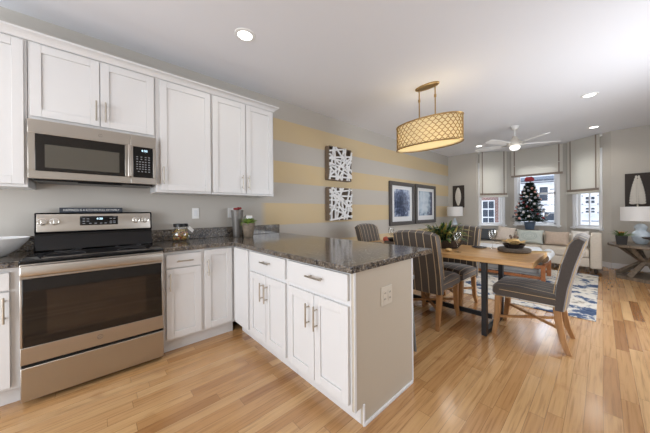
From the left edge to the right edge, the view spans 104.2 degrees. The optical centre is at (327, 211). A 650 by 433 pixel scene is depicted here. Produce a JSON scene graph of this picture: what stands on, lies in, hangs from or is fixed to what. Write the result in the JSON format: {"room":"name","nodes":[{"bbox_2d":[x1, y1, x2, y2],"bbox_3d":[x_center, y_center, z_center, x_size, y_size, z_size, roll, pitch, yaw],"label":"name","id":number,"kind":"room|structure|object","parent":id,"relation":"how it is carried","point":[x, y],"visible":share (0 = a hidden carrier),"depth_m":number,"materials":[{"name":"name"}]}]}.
{"room":"kitchen","nodes":[
{"label":"kitchen","id":0,"kind":"room"},
{"bbox_2d":[0,6,447,246],"bbox_3d":[-0.377,-0.194,3.972,10.960,2.800,0.120,-1,0,-43],"label":"wall","id":1,"kind":"structure","parent":0,"point":[301,136],"depth_m":3.68,"materials":[{"name":"beige paint"}]},
{"bbox_2d":[0,32,35,189],"bbox_3d":[-2.423,-0.701,1.773,0.457,1.055,0.342,-1,0,-43],"label":"upper cabinet","id":2,"kind":"object","parent":1,"relation":"attached to","point":[13,50],"visible":0.94,"depth_m":1.76,"materials":[{"name":"white paint"}]},
{"bbox_2d":[14,236,33,251],"bbox_3d":[-2.584,0.256,1.838,0.616,0.116,0.021,-1,0,-43],"label":"backsplash","id":3,"kind":"structure","parent":1,"relation":"attached to","point":[28,246],"depth_m":2.01,"materials":[{"name":"grey stone"}]},
{"bbox_2d":[27,40,154,137],"bbox_3d":[-1.962,-0.948,2.173,0.761,0.570,0.380,-1,0,-43],"label":"upper cabinet","id":4,"kind":"object","parent":1,"relation":"attached to","point":[64,87],"visible":0.98,"depth_m":2.02,"materials":[{"name":"white paint"}]},
{"bbox_2d":[27,118,155,187],"bbox_3d":[-1.941,-0.441,2.155,0.757,0.442,0.428,-1,0,-43],"label":"microwave","id":5,"kind":"object","parent":4,"relation":"attached to","point":[57,153],"visible":1,"depth_m":1.99,"materials":[{"name":"silver metal"}]},
{"bbox_2d":[150,78,210,195],"bbox_3d":[-1.498,-0.710,2.599,0.489,1.055,0.380,-1,0,-43],"label":"upper cabinet","id":6,"kind":"object","parent":1,"relation":"attached to","point":[182,113],"visible":0.97,"depth_m":2.48,"materials":[{"name":"white paint"}]},
{"bbox_2d":[192,208,198,218],"bbox_3d":[-1.488,0.019,2.858,0.072,0.120,0.009,-1,0,-43],"label":"switch plate","id":7,"kind":"object","parent":1,"relation":"attached to","point":[195,211],"visible":1,"depth_m":2.85,"materials":[{"name":"white plastic"}]},
{"bbox_2d":[152,224,278,241],"bbox_3d":[-1.238,0.243,3.077,1.505,0.116,0.021,-1,0,-43],"label":"backsplash","id":8,"kind":"structure","parent":1,"relation":"attached to","point":[157,235],"depth_m":2.93,"materials":[{"name":"grey stone"}]},
{"bbox_2d":[228,208,232,217],"bbox_3d":[-1.166,0.014,3.155,0.150,0.120,0.009,-1,0,-43],"label":"switch plate","id":9,"kind":"object","parent":1,"relation":"attached to","point":[229,209],"visible":0.26,"depth_m":3.12,"materials":[{"name":"white plastic"}]},
{"bbox_2d":[203,94,273,197],"bbox_3d":[-1.042,-0.714,3.018,0.744,1.055,0.380,-1,0,-43],"label":"upper cabinet","id":10,"kind":"object","parent":1,"relation":"attached to","point":[241,134],"visible":0.99,"depth_m":2.87,"materials":[{"name":"white paint"}]},
{"bbox_2d":[0,20,278,112],"bbox_3d":[-1.658,-1.265,2.456,2.517,0.056,0.378,-1,0,-43],"label":"crown molding","id":11,"kind":"structure","parent":10,"relation":"on","point":[5,27],"depth_m":2.13,"materials":[{"name":"white paint"}]},
{"bbox_2d":[325,145,351,181],"bbox_3d":[0.202,-0.808,4.345,0.559,0.568,0.116,-1,0,-43],"label":"wall art","id":12,"kind":"object","parent":1,"relation":"attached to","point":[338,162],"visible":1,"depth_m":4.28,"materials":[{"name":"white wood"}]},
{"bbox_2d":[325,187,352,220],"bbox_3d":[0.208,-0.130,4.346,0.558,0.558,0.116,-1,0,-43],"label":"wall art","id":13,"kind":"object","parent":1,"relation":"attached to","point":[338,201],"visible":1,"depth_m":4.27,"materials":[{"name":"white wood"}]},
{"bbox_2d":[388,181,414,225],"bbox_3d":[1.711,-0.181,5.779,1.040,0.975,0.045,-1,0,-43],"label":"framed picture","id":14,"kind":"object","parent":1,"relation":"attached to","point":[401,194],"visible":1,"depth_m":5.75,"materials":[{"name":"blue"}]},
{"bbox_2d":[394,189,409,216],"bbox_3d":[1.710,-0.196,5.780,0.670,0.615,0.001,-1,0,-43],"label":"print","id":15,"kind":"object","parent":14,"relation":"attached to","point":[401,196],"depth_m":5.77},
{"bbox_2d":[415,184,435,223],"bbox_3d":[2.546,-0.195,6.548,1.090,0.977,0.045,-1,0,-43],"label":"framed picture","id":16,"kind":"object","parent":1,"relation":"attached to","point":[425,195],"visible":0.98,"depth_m":6.52,"materials":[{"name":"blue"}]},
{"bbox_2d":[419,191,431,215],"bbox_3d":[2.545,-0.210,6.549,0.720,0.617,0.001,-1,0,-43],"label":"print","id":17,"kind":"object","parent":16,"relation":"attached to","point":[425,197],"depth_m":6.53},
{"bbox_2d":[0,0,649,156],"bbox_3d":[1.388,-1.645,2.600,11.720,0.080,4.540,-1,0,-43],"label":"ceiling","id":18,"kind":"structure","parent":0,"point":[504,64],"depth_m":2.55,"materials":[{"name":"white paint"}]},
{"bbox_2d":[234,28,255,41],"bbox_3d":[-0.741,-1.583,2.275,0.184,0.008,0.184,-1,0,-43],"label":"recessed light","id":19,"kind":"object","parent":18,"relation":"in","point":[243,34],"visible":1,"depth_m":2.26,"materials":[{"name":"white plastic"}]},
{"bbox_2d":[396,81,463,152],"bbox_3d":[1.272,-1.216,3.232,0.438,0.779,0.877,-1,0,-43],"label":"drum pendant","id":20,"kind":"object","parent":18,"relation":"hanging from","point":[444,129],"visible":1,"depth_m":3.07,"materials":[{"name":"gold metal"}]},
{"bbox_2d":[398,139,460,150],"bbox_3d":[1.275,-0.850,3.233,0.382,0.005,0.812,-1,0,-43],"label":"diffuser","id":21,"kind":"object","parent":20,"relation":"attached to","point":[423,144],"depth_m":3.20,"materials":[{"name":"beige"}]},
{"bbox_2d":[475,125,558,151],"bbox_3d":[3.556,-1.399,4.865,1.350,0.455,1.324,-1,0,-43],"label":"ceiling fan","id":22,"kind":"object","parent":18,"relation":"hanging from","point":[514,144],"visible":1,"depth_m":4.76,"materials":[{"name":"white plastic"}]},
{"bbox_2d":[580,92,598,97],"bbox_3d":[3.649,-1.620,3.526,0.184,0.008,0.184,-1,0,-43],"label":"recessed light","id":23,"kind":"object","parent":18,"relation":"in","point":[591,94],"visible":1,"depth_m":3.52,"materials":[{"name":"white"}]},
{"bbox_2d":[0,262,649,432],"bbox_3d":[1.411,1.225,2.606,11.720,0.060,4.540,-1,0,-43],"label":"floor","id":24,"kind":"structure","parent":0,"point":[519,378],"depth_m":1.73,"materials":[{"name":"brown wood"}]},
{"bbox_2d":[0,267,21,405],"bbox_3d":[-2.362,0.790,1.603,0.615,0.874,0.658,-1,0,-43],"label":"base cabinet","id":25,"kind":"object","parent":24,"relation":"on","point":[10,367],"visible":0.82,"depth_m":1.58,"materials":[{"name":"white paint"}]},
{"bbox_2d":[0,236,33,268],"bbox_3d":[-2.373,0.274,1.609,0.616,0.154,0.642,-1,0,-43],"label":"countertop","id":26,"kind":"structure","parent":25,"relation":"on","point":[11,260],"depth_m":1.79,"materials":[{"name":"grey stone"}]},
{"bbox_2d":[0,236,30,256],"bbox_3d":[-2.300,0.248,1.710,0.384,0.128,0.384,-1,0,-43],"label":"serving bowl","id":27,"kind":"object","parent":26,"relation":"on","point":[8,244],"visible":1,"depth_m":1.73,"materials":[{"name":"white ceramic"}]},
{"bbox_2d":[18,212,163,402],"bbox_3d":[-1.820,0.614,2.033,0.763,1.214,0.712,-1,0,-43],"label":"electric range","id":28,"kind":"object","parent":24,"relation":"on","point":[91,284],"visible":1,"depth_m":1.82,"materials":[{"name":"silver metal"}]},
{"bbox_2d":[18,243,162,263],"bbox_3d":[-1.846,0.315,2.058,0.763,0.021,0.642,-1,0,-43],"label":"cooktop","id":29,"kind":"object","parent":28,"relation":"in","point":[52,255],"depth_m":1.93,"materials":[{"name":"black glass"}]},
{"bbox_2d":[59,208,122,212],"bbox_3d":[-2.079,-0.013,2.243,0.408,0.042,0.027,-1,0,-43],"label":"sign","id":30,"kind":"object","parent":28,"relation":"on","point":[61,210],"visible":0.99,"depth_m":2.21,"materials":[{"name":"grey wood"}]},
{"bbox_2d":[19,251,163,366],"bbox_3d":[-1.839,0.752,2.055,0.757,0.850,0.653,-1,0,-43],"label":"oven","id":31,"kind":"object","parent":28,"relation":"in","point":[110,316],"depth_m":1.79,"materials":[{"name":"grey"}]},
{"bbox_2d":[163,246,234,352],"bbox_3d":[-1.344,0.780,2.540,0.611,0.874,0.658,-1,0,-43],"label":"base cabinet","id":32,"kind":"object","parent":24,"relation":"on","point":[198,284],"visible":0.94,"depth_m":2.31,"materials":[{"name":"white paint"}]},
{"bbox_2d":[152,224,431,273],"bbox_3d":[-0.492,0.258,2.274,1.515,0.154,2.213,-1,0,-43],"label":"countertop","id":33,"kind":"structure","parent":32,"relation":"on","point":[343,255],"depth_m":2.15,"materials":[{"name":"grey stone"}]},
{"bbox_2d":[172,223,193,239],"bbox_3d":[-1.521,0.214,2.629,0.183,0.179,0.180,0,0,26],"label":"storage jar","id":34,"kind":"object","parent":33,"relation":"on","point":[180,234],"visible":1,"depth_m":2.60,"materials":[{"name":"clear glass"}]},
{"bbox_2d":[231,207,242,236],"bbox_3d":[-1.087,0.123,3.051,0.144,0.353,0.144,-1,0,-43],"label":"flower vase","id":35,"kind":"object","parent":33,"relation":"on","point":[236,213],"visible":0.99,"depth_m":3.00,"materials":[{"name":"grey metal"}]},
{"bbox_2d":[240,218,257,236],"bbox_3d":[-0.919,0.184,2.970,0.219,0.230,0.195,-1,0,-30],"label":"potted plant","id":36,"kind":"object","parent":33,"relation":"on","point":[248,225],"visible":1,"depth_m":2.92,"materials":[{"name":"green plant"}]},
{"bbox_2d":[234,246,257,341],"bbox_3d":[-0.601,0.774,2.612,0.615,0.874,0.344,-1,0,-43],"label":"base cabinet","id":37,"kind":"object","parent":24,"relation":"on","point":[241,255],"visible":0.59,"depth_m":2.38,"materials":[{"name":"white paint"}]},
{"bbox_2d":[249,250,297,373],"bbox_3d":[-0.290,0.772,2.247,0.653,0.874,0.611,-1,0,-43],"label":"base cabinet","id":38,"kind":"object","parent":24,"relation":"on","point":[269,282],"visible":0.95,"depth_m":2.01,"materials":[{"name":"white paint"}]},
{"bbox_2d":[288,259,360,423],"bbox_3d":[0.124,0.770,1.796,0.653,0.874,0.609,-1,0,-43],"label":"base cabinet","id":39,"kind":"object","parent":24,"relation":"on","point":[319,298],"visible":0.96,"depth_m":1.55,"materials":[{"name":"white paint"}]},
{"bbox_2d":[354,223,380,241],"bbox_3d":[0.823,0.694,3.917,0.479,1.007,0.689,-1,0,-43],"label":"dining chair","id":40,"kind":"object","parent":24,"relation":"on","point":[367,232],"visible":0.22,"depth_m":4.05,"materials":[{"name":"beige fabric"}]},
{"bbox_2d":[351,258,413,426],"bbox_3d":[-0.359,0.772,2.383,0.628,0.874,2.190,-1,0,-43],"label":"peninsula end panel","id":41,"kind":"object","parent":24,"relation":"on","point":[382,337],"visible":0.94,"depth_m":1.53,"materials":[{"name":"beige paint"}]},
{"bbox_2d":[381,284,391,306],"bbox_3d":[0.370,0.520,1.576,0.116,0.116,0.009,-1,0,-43],"label":"outlet plate","id":42,"kind":"object","parent":41,"relation":"attached to","point":[386,292],"visible":1,"depth_m":1.57,"materials":[{"name":"beige plastic"}]},
{"bbox_2d":[383,290,386,301],"bbox_3d":[0.353,0.520,1.556,0.034,0.068,0.003,-1,0,-43],"label":"receptacle","id":43,"kind":"object","parent":42,"relation":"attached to","point":[384,291],"depth_m":1.56,"materials":[{"name":"beige plastic"}]},
{"bbox_2d":[388,289,390,299],"bbox_3d":[0.391,0.520,1.592,0.034,0.068,0.003,-1,0,-43],"label":"receptacle","id":44,"kind":"object","parent":42,"relation":"attached to","point":[389,290],"depth_m":1.59,"materials":[{"name":"beige plastic"}]},
{"bbox_2d":[413,275,416,351],"bbox_3d":[0.541,0.873,2.181,0.333,0.661,0.314,-1,0,-43],"label":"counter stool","id":45,"kind":"object","parent":24,"relation":"on","point":[414,334],"visible":0.16,"depth_m":2.17,"materials":[{"name":"grey"}]},
{"bbox_2d":[392,230,459,331],"bbox_3d":[1.126,0.693,2.842,0.689,1.007,0.479,-1,0,-43],"label":"dining chair","id":46,"kind":"object","parent":24,"relation":"on","point":[430,276],"visible":0.76,"depth_m":2.60,"materials":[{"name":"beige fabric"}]},
{"bbox_2d":[426,225,480,313],"bbox_3d":[1.645,0.688,3.321,0.689,1.007,0.479,-1,0,-43],"label":"dining chair","id":47,"kind":"object","parent":24,"relation":"on","point":[466,269],"visible":0.42,"depth_m":3.28,"materials":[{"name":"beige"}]},
{"bbox_2d":[370,240,546,335],"bbox_3d":[1.375,0.814,3.105,0.822,0.760,1.920,-1,0,-43],"label":"dining table","id":48,"kind":"object","parent":24,"relation":"on","point":[487,255],"visible":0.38,"depth_m":2.48,"materials":[{"name":"brown wood"}]},
{"bbox_2d":[384,240,394,243],"bbox_3d":[0.906,0.416,3.382,0.296,0.042,0.296,-1,0,-43],"label":"charger","id":49,"kind":"object","parent":48,"relation":"on","point":[386,241],"visible":0.23,"depth_m":3.31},
{"bbox_2d":[419,220,473,248],"bbox_3d":[1.402,0.269,3.073,0.543,0.330,0.604,0,0,-19],"label":"centerpiece","id":50,"kind":"object","parent":48,"relation":"on","point":[443,231],"visible":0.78,"depth_m":2.96,"materials":[{"name":"green plant"}]},
{"bbox_2d":[439,238,463,248],"bbox_3d":[1.403,0.384,3.079,0.340,0.100,0.459,-1,0,-43],"label":"bowl","id":51,"kind":"object","parent":48,"relation":"on","point":[454,243],"depth_m":2.92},
{"bbox_2d":[497,246,531,253],"bbox_3d":[2.004,0.408,2.721,0.296,0.042,0.296,-1,0,-43],"label":"charger","id":52,"kind":"object","parent":48,"relation":"on","point":[524,250],"visible":0.79,"depth_m":2.62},
{"bbox_2d":[502,243,525,248],"bbox_3d":[2.003,0.367,2.721,0.208,0.046,0.208,-1,0,-43],"label":"bowl","id":53,"kind":"object","parent":52,"relation":"on","point":[507,245],"visible":0.91,"depth_m":2.66,"materials":[{"name":"black"}]},
{"bbox_2d":[502,235,527,244],"bbox_3d":[2.002,0.304,2.722,0.231,0.107,0.237,0,0,25],"label":"folded napkin","id":54,"kind":"object","parent":53,"relation":"in","point":[512,240],"visible":1,"depth_m":2.69,"materials":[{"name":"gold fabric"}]},
{"bbox_2d":[448,269,598,321],"bbox_3d":[3.133,1.171,4.470,2.760,0.011,2.240,-1,0,-43],"label":"area rug","id":55,"kind":"object","parent":24,"relation":"on","point":[583,300],"visible":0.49,"depth_m":3.60,"materials":[{"name":"carpet"}]},
{"bbox_2d":[479,243,550,281],"bbox_3d":[3.175,0.909,4.953,0.716,0.509,1.736,-1,0,-43],"label":"upholstered bench","id":56,"kind":"object","parent":55,"relation":"on","point":[540,269],"visible":0.33,"depth_m":4.41,"materials":[{"name":"brown wood"}]},
{"bbox_2d":[479,243,541,250],"bbox_3d":[3.147,0.767,4.982,0.700,0.224,1.600,-1,0,-43],"label":"seat cushion","id":57,"kind":"object","parent":56,"relation":"on","point":[481,244],"depth_m":4.76,"materials":[{"name":"white fabric"}]},
{"bbox_2d":[541,249,554,262],"bbox_3d":[3.731,0.753,4.323,0.714,0.160,0.160,-1,0,-43],"label":"bolster pillow","id":58,"kind":"object","parent":56,"relation":"on","point":[551,253],"visible":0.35,"depth_m":4.18,"materials":[{"name":"white fabric"}]},
{"bbox_2d":[492,233,589,356],"bbox_3d":[2.000,0.687,2.403,0.479,1.007,0.689,-1,0,-43],"label":"dining chair","id":59,"kind":"object","parent":24,"relation":"on","point":[558,295],"visible":1,"depth_m":2.22,"materials":[{"name":"grey fabric"}]},
{"bbox_2d":[480,230,601,273],"bbox_3d":[4.437,0.796,5.788,0.930,0.712,2.500,-1,0,-43],"label":"sofa","id":60,"kind":"object","parent":24,"relation":"on","point":[592,256],"visible":0.33,"depth_m":4.77,"materials":[{"name":"beige fabric"}]},
{"bbox_2d":[480,228,495,240],"bbox_3d":[3.878,0.553,6.253,0.193,0.297,0.450,-1,0,-43],"label":"throw pillow","id":61,"kind":"object","parent":60,"relation":"on","point":[485,235],"visible":0.7,"depth_m":6.14,"materials":[{"name":"fabric"}]},
{"bbox_2d":[480,239,502,243],"bbox_3d":[3.873,0.790,6.257,0.715,0.153,0.721,-1,0,-43],"label":"seat cushion","id":62,"kind":"object","parent":60,"relation":"on","point":[495,241],"depth_m":6.05,"materials":[{"name":"beige fabric"}]},
{"bbox_2d":[495,225,515,239],"bbox_3d":[4.172,0.522,5.933,0.205,0.379,0.398,-1,0,-38],"label":"throw pillow","id":63,"kind":"object","parent":60,"relation":"on","point":[503,233],"visible":0.89,"depth_m":5.89,"materials":[{"name":"beige fabric"}]},
{"bbox_2d":[498,242,542,246],"bbox_3d":[4.365,0.787,5.723,0.715,0.153,0.721,-1,0,-43],"label":"seat cushion","id":64,"kind":"object","parent":60,"relation":"on","point":[527,244],"depth_m":5.47,"materials":[{"name":"beige fabric"}]},
{"bbox_2d":[517,229,543,243],"bbox_3d":[4.472,0.550,5.604,0.202,0.297,0.483,-1,0,-44],"label":"throw pillow","id":65,"kind":"object","parent":60,"relation":"on","point":[533,236],"visible":0.94,"depth_m":5.53,"materials":[{"name":"grey fabric"}]},
{"bbox_2d":[544,231,569,245],"bbox_3d":[4.777,0.558,5.276,0.191,0.287,0.390,-1,0,-43],"label":"throw pillow","id":66,"kind":"object","parent":60,"relation":"on","point":[552,238],"visible":0.97,"depth_m":5.22,"materials":[{"name":"beige fabric"}]},
{"bbox_2d":[539,244,589,257],"bbox_3d":[4.857,0.784,5.188,0.715,0.153,0.721,-1,0,-43],"label":"seat cushion","id":67,"kind":"object","parent":60,"relation":"on","point":[559,250],"depth_m":5.01,"materials":[{"name":"beige fabric"}]},
{"bbox_2d":[543,234,589,244],"bbox_3d":[5.051,0.592,5.367,0.185,0.222,0.715,-1,0,-43],"label":"cushion","id":68,"kind":"object","parent":60,"relation":"on","point":[570,236],"depth_m":5.27,"materials":[{"name":"beige fabric"}]},
{"bbox_2d":[571,231,588,247],"bbox_3d":[5.009,0.542,5.025,0.197,0.316,0.260,-1,0,-43],"label":"throw pillow","id":69,"kind":"object","parent":60,"relation":"on","point":[573,233],"visible":0.27,"depth_m":5.04,"materials":[{"name":"white fabric"}]},
{"bbox_2d":[607,241,649,283],"bbox_3d":[5.456,0.859,4.321,0.910,0.599,0.910,-1,0,-43],"label":"console table","id":70,"kind":"object","parent":24,"relation":"on","point":[634,250],"visible":0.89,"depth_m":4.32,"materials":[{"name":"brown wood"}]},
{"bbox_2d":[607,230,633,244],"bbox_3d":[5.047,0.436,4.328,0.358,0.253,0.336,0,0,-11],"label":"potted plant","id":71,"kind":"object","parent":70,"relation":"on","point":[621,238],"visible":1,"depth_m":4.32,"materials":[{"name":"green plant"}]},
{"bbox_2d":[620,206,649,243],"bbox_3d":[5.407,0.237,4.367,0.470,0.645,0.470,-1,0,-43],"label":"table lamp","id":72,"kind":"object","parent":70,"relation":"on","point":[640,214],"visible":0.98,"depth_m":4.30,"materials":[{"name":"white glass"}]},
{"bbox_3d":[5.046,0.801,6.315,0.350,0.714,0.350,-1,0,-43],"label":"plant stand","id":73,"kind":"object","parent":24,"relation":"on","visible":0},
{"bbox_2d":[514,182,547,229],"bbox_3d":[5.039,-0.148,6.324,0.732,1.183,0.724,-1,0,-31],"label":"tree","id":74,"kind":"object","parent":73,"relation":"on","point":[529,225],"visible":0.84,"depth_m":6.22,"materials":[{"name":"green plant"}]},
{"bbox_2d":[524,177,533,181],"bbox_3d":[5.034,-0.806,6.312,0.192,0.120,0.192,-1,0,-24],"label":"ribbon bow","id":75,"kind":"object","parent":74,"relation":"on","point":[527,179],"visible":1,"depth_m":6.25,"materials":[{"name":"red fabric"}]},
{"bbox_3d":[3.498,0.865,6.949,0.440,0.609,0.440,-1,0,-43],"label":"side table","id":76,"kind":"object","parent":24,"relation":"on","visible":0},
{"bbox_2d":[447,207,462,224],"bbox_3d":[3.493,0.215,6.948,0.390,0.690,0.390,-1,0,-43],"label":"table lamp","id":77,"kind":"object","parent":76,"relation":"on","point":[451,211],"visible":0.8,"depth_m":6.80,"materials":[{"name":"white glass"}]},
{"bbox_2d":[448,153,476,225],"bbox_3d":[3.908,-0.234,7.319,0.120,2.800,0.760,-1,0,-43],"label":"wall","id":78,"kind":"structure","parent":0,"point":[461,168],"depth_m":7.21,"materials":[{"name":"grey paint"}]},
{"bbox_2d":[453,185,463,206],"bbox_3d":[3.787,-0.435,7.324,0.047,0.635,0.310,-1,0,-43],"label":"panel","id":79,"kind":"object","parent":78,"relation":"attached to","point":[458,191],"visible":0.91,"depth_m":7.30,"materials":[{"name":"black wood"}]},
{"bbox_2d":[476,152,509,229],"bbox_3d":[4.557,-0.238,7.020,0.864,2.800,0.120,0,0,5],"label":"wall","id":80,"kind":"structure","parent":0,"point":[507,199],"depth_m":6.93,"materials":[{"name":"grey paint"}]},
{"bbox_2d":[478,163,506,226],"bbox_3d":[4.511,-0.463,6.993,0.730,1.760,0.180,0,0,5],"label":"window","id":81,"kind":"structure","parent":80,"relation":"in","point":[501,222],"depth_m":6.97,"materials":[{"name":"white paint"}]},
{"bbox_2d":[478,151,507,196],"bbox_3d":[4.506,-1.011,6.900,0.719,1.237,0.117,0,0,5],"label":"blind","id":82,"kind":"object","parent":81,"relation":"attached to","point":[492,165],"visible":0.98,"depth_m":6.88,"materials":[{"name":"beige fabric"}]},
{"bbox_2d":[509,143,566,232],"bbox_3d":[5.412,-0.244,6.542,0.120,2.800,1.140,-1,0,-43],"label":"wall","id":83,"kind":"structure","parent":0,"point":[563,177],"depth_m":6.16,"materials":[{"name":"grey paint"}]},
{"bbox_2d":[513,174,560,227],"bbox_3d":[5.381,-0.454,6.529,0.180,1.690,0.950,-1,0,-43],"label":"window","id":84,"kind":"structure","parent":83,"relation":"in","point":[517,191],"depth_m":6.31,"materials":[{"name":"white paint"}]},
{"bbox_2d":[511,143,562,177],"bbox_3d":[5.322,-1.274,6.472,0.085,0.722,1.020,-1,0,-43],"label":"blind","id":85,"kind":"object","parent":83,"relation":"attached to","point":[544,160],"visible":0.94,"depth_m":6.42,"materials":[{"name":"beige fabric"}]},
{"bbox_2d":[567,131,611,262],"bbox_3d":[5.838,-0.246,5.631,0.120,2.800,0.909,0,0,-3],"label":"wall","id":86,"kind":"structure","parent":0,"point":[605,139],"depth_m":5.28,"materials":[{"name":"grey paint"}]},
{"bbox_2d":[570,147,603,230],"bbox_3d":[5.806,-0.471,5.634,0.180,1.760,0.650,0,0,-3],"label":"window","id":87,"kind":"structure","parent":86,"relation":"in","point":[577,212],"depth_m":5.63,"materials":[{"name":"white paint"}]},
{"bbox_2d":[565,134,601,194],"bbox_3d":[5.708,-1.018,5.655,0.117,1.237,0.699,0,0,-3],"label":"blind","id":88,"kind":"object","parent":87,"relation":"attached to","point":[583,155],"visible":1,"depth_m":5.61,"materials":[{"name":"beige fabric"}]},
{"bbox_2d":[602,261,611,267],"bbox_3d":[5.777,1.100,5.630,0.021,0.110,0.909,0,0,-3],"label":"baseboard","id":89,"kind":"structure","parent":86,"relation":"attached to","point":[604,264],"depth_m":5.25,"materials":[{"name":"white paint"}]},
{"bbox_2d":[611,125,649,263],"bbox_3d":[6.205,-0.247,4.825,0.120,2.800,1.060,-1,0,-43],"label":"wall","id":90,"kind":"structure","parent":0,"point":[630,147],"depth_m":5.04,"materials":[{"name":"grey paint"}]},
{"bbox_2d":[612,263,649,271],"bbox_3d":[6.162,1.098,4.779,0.021,0.110,1.060,-1,0,-43],"label":"baseboard","id":91,"kind":"structure","parent":90,"relation":"attached to","point":[614,265],"depth_m":5.06,"materials":[{"name":"white paint"}]},
{"bbox_2d":[625,172,649,206],"bbox_3d":[6.012,-0.371,4.910,0.045,0.750,0.315,-1,0,-43],"label":"panel","id":92,"kind":"object","parent":90,"relation":"attached to","point":[637,185],"visible":0.98,"depth_m":4.90,"materials":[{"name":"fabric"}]},
{"label":"outside","id":93,"kind":"structure","parent":0,"visible":0},
{"bbox_2d":[482,197,498,222],"bbox_3d":[6.402,-1.113,12.501,2.540,7.500,4.120,-1,0,-43],"label":"brick house","id":94,"kind":"structure","parent":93,"point":[490,205],"depth_m":10.35,"materials":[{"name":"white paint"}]},
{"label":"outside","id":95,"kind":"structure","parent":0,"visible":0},
{"bbox_2d":[520,174,598,224],"bbox_3d":[9.524,-1.131,8.607,2.620,7.500,5.720,-1,0,-43],"label":"house","id":96,"kind":"structure","parent":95,"point":[544,183],"depth_m":8.76,"materials":[{"name":"white"}]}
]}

